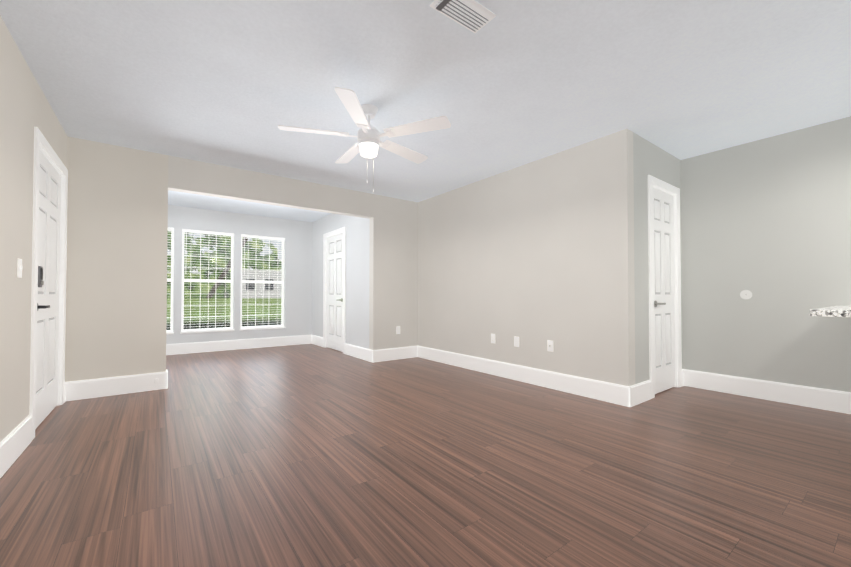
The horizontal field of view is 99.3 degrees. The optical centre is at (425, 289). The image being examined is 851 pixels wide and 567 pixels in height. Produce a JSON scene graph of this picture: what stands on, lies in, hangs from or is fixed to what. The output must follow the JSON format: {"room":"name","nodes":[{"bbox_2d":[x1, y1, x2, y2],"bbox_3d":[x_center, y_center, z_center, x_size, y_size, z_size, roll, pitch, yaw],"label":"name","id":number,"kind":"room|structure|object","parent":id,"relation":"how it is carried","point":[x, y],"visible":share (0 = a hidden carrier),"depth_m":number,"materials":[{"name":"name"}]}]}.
{"room":"empty living room","nodes":[
{"label":"empty living room","id":0,"kind":"room"},
{"bbox_2d":[0,16,67,441],"bbox_3d":[-1.529,-0.235,0.837,0.120,2.440,6.120,1,-1,-37],"label":"wall","id":1,"kind":"structure","parent":0,"point":[25,108],"depth_m":2.15,"materials":[{"name":"beige paint"}]},
{"bbox_2d":[0,415,31,477],"bbox_3d":[-1.171,0.892,0.454,0.016,0.175,4.865,1,-1,-37],"label":"baseboard","id":2,"kind":"structure","parent":1,"relation":"attached to","point":[15,442],"depth_m":2.12,"materials":[{"name":"white wood"}]},
{"bbox_2d":[17,258,22,277],"bbox_3d":[-2.462,-0.129,2.197,0.014,0.114,0.070,1,-1,-37],"label":"light switch","id":3,"kind":"object","parent":1,"relation":"attached to","point":[19,268],"visible":1,"depth_m":2.18,"materials":[{"name":"white plastic"}]},
{"bbox_2d":[35,151,60,428],"bbox_3d":[-2.956,-0.001,2.837,0.098,2.010,0.888,1,-1,-37],"label":"entry door","id":4,"kind":"structure","parent":1,"relation":"in","point":[48,291],"depth_m":2.85,"materials":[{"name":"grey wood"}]},
{"bbox_2d":[29,127,67,439],"bbox_3d":[-2.994,-0.039,2.810,0.136,2.109,1.058,1,-1,-37],"label":"trim","id":5,"kind":"structure","parent":1,"relation":"attached to","point":[42,145],"depth_m":2.60,"materials":[{"name":"white wood"}]},
{"bbox_2d":[166,205,312,343],"bbox_3d":[-3.546,-0.150,6.405,3.310,2.440,0.120,1,-1,-37],"label":"wall","id":6,"kind":"structure","parent":0,"point":[296,235],"depth_m":6.59,"materials":[{"name":"paint"}]},
{"bbox_2d":[166,231,173,333],"bbox_3d":[-4.452,-0.144,5.713,0.794,1.732,0.137,1,-1,-37],"label":"window","id":7,"kind":"structure","parent":6,"relation":"in","point":[171,276],"depth_m":5.95,"materials":[{"name":"white plastic"}]},
{"bbox_2d":[166,228,173,332],"bbox_3d":[-4.441,-0.157,5.699,0.758,1.704,0.066,1,-1,-37],"label":"window blind","id":8,"kind":"object","parent":7,"relation":"attached to","point":[170,229],"visible":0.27,"depth_m":5.90,"materials":[{"name":"white plastic"}]},
{"bbox_2d":[180,229,233,333],"bbox_3d":[-3.747,-0.136,6.239,0.794,1.732,0.137,1,-1,-37],"label":"window","id":9,"kind":"structure","parent":6,"relation":"in","point":[200,280],"depth_m":6.25,"materials":[{"name":"white"}]},
{"bbox_2d":[182,229,233,331],"bbox_3d":[-3.736,-0.148,6.225,0.758,1.704,0.066,1,-1,-37],"label":"window blind","id":10,"kind":"object","parent":9,"relation":"attached to","point":[208,269],"visible":0.96,"depth_m":6.21,"materials":[{"name":"white plastic"}]},
{"bbox_2d":[166,335,311,354],"bbox_3d":[-3.554,0.981,6.298,3.190,0.175,0.016,1,-1,-37],"label":"baseboard","id":11,"kind":"structure","parent":6,"relation":"attached to","point":[198,347],"depth_m":6.41,"materials":[{"name":"white wood"}]},
{"bbox_2d":[240,237,285,329],"bbox_3d":[-3.042,-0.128,6.765,0.794,1.732,0.137,1,-1,-37],"label":"window","id":12,"kind":"structure","parent":6,"relation":"in","point":[271,282],"depth_m":6.83,"materials":[{"name":"white"}]},
{"bbox_2d":[240,234,284,328],"bbox_3d":[-3.031,-0.140,6.752,0.758,1.704,0.066,1,-1,-37],"label":"window blind","id":13,"kind":"object","parent":12,"relation":"attached to","point":[260,238],"visible":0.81,"depth_m":6.73,"materials":[{"name":"white plastic"}]},
{"bbox_2d":[65,137,417,381],"bbox_3d":[-1.752,-0.178,4.563,3.980,2.440,0.120,1,-1,-37],"label":"wall","id":14,"kind":"structure","parent":0,"point":[116,265],"depth_m":3.67,"materials":[{"name":"beige paint"}]},
{"bbox_2d":[64,371,167,402],"bbox_3d":[-2.991,0.939,3.527,0.776,0.175,0.030,1,-1,-37],"label":"baseboard","id":15,"kind":"structure","parent":14,"relation":"attached to","point":[101,387],"depth_m":3.51,"materials":[{"name":"white wood"}]},
{"bbox_2d":[372,346,415,361],"bbox_3d":[-0.434,0.968,5.445,0.750,0.175,0.016,1,-1,-37],"label":"baseboard","id":16,"kind":"structure","parent":14,"relation":"attached to","point":[402,352],"depth_m":5.42,"materials":[{"name":"white wood"}]},
{"bbox_2d":[396,326,399,333],"bbox_3d":[-0.411,0.616,5.472,0.070,0.114,0.008,1,-1,-37],"label":"electrical outlet","id":17,"kind":"object","parent":14,"relation":"attached to","point":[397,329],"visible":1,"depth_m":5.47,"materials":[{"name":"white plastic"}]},
{"bbox_2d":[312,213,369,348],"bbox_3d":[-1.506,-0.151,6.338,0.120,2.440,2.430,1,-1,-37],"label":"wall","id":18,"kind":"structure","parent":0,"point":[357,282],"depth_m":5.83,"materials":[{"name":"paint"}]},
{"bbox_2d":[312,335,322,346],"bbox_3d":[-2.088,0.992,6.988,0.016,0.175,0.605,1,-1,-37],"label":"baseboard","id":19,"kind":"structure","parent":18,"relation":"attached to","point":[316,340],"depth_m":6.97,"materials":[{"name":"white wood"}]},
{"bbox_2d":[326,233,342,351],"bbox_3d":[-1.607,0.053,6.378,0.098,2.010,0.788,1,-1,-37],"label":"door","id":20,"kind":"structure","parent":18,"relation":"in","point":[334,319],"depth_m":6.38,"materials":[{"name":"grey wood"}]},
{"bbox_2d":[323,227,345,353],"bbox_3d":[-1.569,0.016,6.407,0.136,2.109,0.958,1,-1,-37],"label":"trim","id":21,"kind":"structure","parent":18,"relation":"attached to","point":[335,232],"depth_m":6.53,"materials":[{"name":"white wood"}]},
{"bbox_2d":[345,343,375,362],"bbox_3d":[-1.040,0.970,5.583,0.016,0.175,0.961,1,-1,-37],"label":"baseboard","id":22,"kind":"structure","parent":18,"relation":"attached to","point":[369,355],"depth_m":5.50,"materials":[{"name":"white wood"}]},
{"bbox_2d":[0,344,850,566],"bbox_3d":[-0.184,1.086,3.487,5.470,0.120,8.790,1,-1,-37],"label":"floor","id":23,"kind":"structure","parent":0,"point":[306,455],"depth_m":1.95,"materials":[{"name":"wood"}]},
{"bbox_2d":[0,0,850,221],"bbox_3d":[-0.184,-1.474,3.526,5.470,0.120,8.790,1,-1,-37],"label":"ceiling","id":24,"kind":"structure","parent":0,"point":[512,84],"depth_m":2.44,"materials":[{"name":"paint"}]},
{"bbox_2d":[278,87,450,191],"bbox_3d":[-0.457,-1.094,2.882,1.285,0.659,1.258,1,-1,-37],"label":"ceiling fan","id":25,"kind":"object","parent":24,"relation":"hanging from","point":[368,136],"visible":1,"depth_m":2.76,"materials":[{"name":"white"}]},
{"bbox_2d":[430,0,495,32],"bbox_3d":[0.197,-1.429,1.862,0.320,0.021,0.160,1,-1,-37],"label":"ceiling vent","id":26,"kind":"object","parent":24,"relation":"in","point":[473,16],"visible":1,"depth_m":1.86,"materials":[{"name":"white metal"}]},
{"bbox_2d":[418,129,634,385],"bbox_3d":[0.838,-0.178,4.519,0.120,2.440,3.290,1,-1,-37],"label":"wall","id":27,"kind":"structure","parent":0,"point":[534,256],"depth_m":3.88,"materials":[{"name":"beige paint"}]},
{"bbox_2d":[491,334,494,342],"bbox_3d":[0.826,0.600,4.417,0.008,0.114,0.070,1,-1,-37],"label":"electrical outlet","id":28,"kind":"object","parent":27,"relation":"attached to","point":[492,338],"visible":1,"depth_m":4.41,"materials":[{"name":"white plastic"}]},
{"bbox_2d":[514,336,518,346],"bbox_3d":[1.041,0.596,4.128,0.008,0.114,0.070,1,-1,-37],"label":"electrical outlet","id":29,"kind":"object","parent":27,"relation":"attached to","point":[516,341],"visible":1,"depth_m":4.13,"materials":[{"name":"white plastic"}]},
{"bbox_2d":[416,346,631,406],"bbox_3d":[0.825,0.952,4.407,0.016,0.175,3.186,1,-1,-37],"label":"baseboard","id":30,"kind":"structure","parent":27,"relation":"attached to","point":[618,394],"depth_m":3.86,"materials":[{"name":"white wood"}]},
{"bbox_2d":[547,340,552,351],"bbox_3d":[1.300,0.590,3.772,0.019,0.114,0.070,1,-1,-37],"label":"electrical outlet","id":31,"kind":"object","parent":27,"relation":"attached to","point":[549,345],"visible":1,"depth_m":3.77,"materials":[{"name":"white plastic"}]},
{"bbox_2d":[633,132,682,383],"bbox_3d":[2.287,-0.192,3.623,1.130,2.440,0.120,1,-1,-37],"label":"wall","id":32,"kind":"structure","parent":0,"point":[652,159],"depth_m":3.35,"materials":[{"name":"beige paint"}]},
{"bbox_2d":[632,380,650,406],"bbox_3d":[1.946,0.935,3.266,0.395,0.175,0.016,1,-1,-37],"label":"baseboard","id":33,"kind":"structure","parent":32,"relation":"attached to","point":[641,392],"depth_m":3.26,"materials":[{"name":"white wood"}]},
{"bbox_2d":[653,188,675,393],"bbox_3d":[2.405,0.011,3.639,0.588,2.010,0.098,1,-1,-37],"label":"closet door","id":34,"kind":"structure","parent":32,"relation":"in","point":[664,294],"depth_m":3.65,"materials":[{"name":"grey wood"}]},
{"bbox_2d":[648,175,681,398],"bbox_3d":[2.376,-0.026,3.677,0.758,2.109,0.136,1,-1,-37],"label":"trim","id":35,"kind":"structure","parent":32,"relation":"attached to","point":[661,185],"depth_m":3.74,"materials":[{"name":"white wood"}]},
{"bbox_2d":[681,116,850,391],"bbox_3d":[3.671,-0.205,2.815,0.120,2.440,3.070,1,-1,-37],"label":"wall","id":36,"kind":"structure","parent":0,"point":[766,222],"depth_m":3.34,"materials":[{"name":"beige paint"}]},
{"bbox_2d":[740,290,751,298],"bbox_3d":[3.089,0.051,3.481,0.010,0.092,0.092,1,-1,-37],"label":"electrical outlet cover","id":37,"kind":"object","parent":36,"relation":"attached to","point":[745,294],"visible":1,"depth_m":3.48,"materials":[{"name":"white plastic"}]},
{"bbox_2d":[682,369,850,413],"bbox_3d":[3.607,0.927,2.750,0.040,0.175,2.830,1,-1,-37],"label":"baseboard","id":38,"kind":"structure","parent":36,"relation":"attached to","point":[819,398],"depth_m":3.32,"materials":[{"name":"white wood"}]},
{"bbox_3d":[3.257,0.584,2.245,1.210,0.845,0.330,1,-1,-37],"label":"wall","id":39,"kind":"structure","parent":0,"visible":0},
{"bbox_2d":[809,305,850,316],"bbox_3d":[3.084,0.143,2.316,1.409,0.040,0.700,1,-1,-37],"label":"countertop","id":40,"kind":"structure","parent":39,"relation":"on","point":[838,311],"depth_m":2.13,"materials":[{"name":"stone"}]}
]}

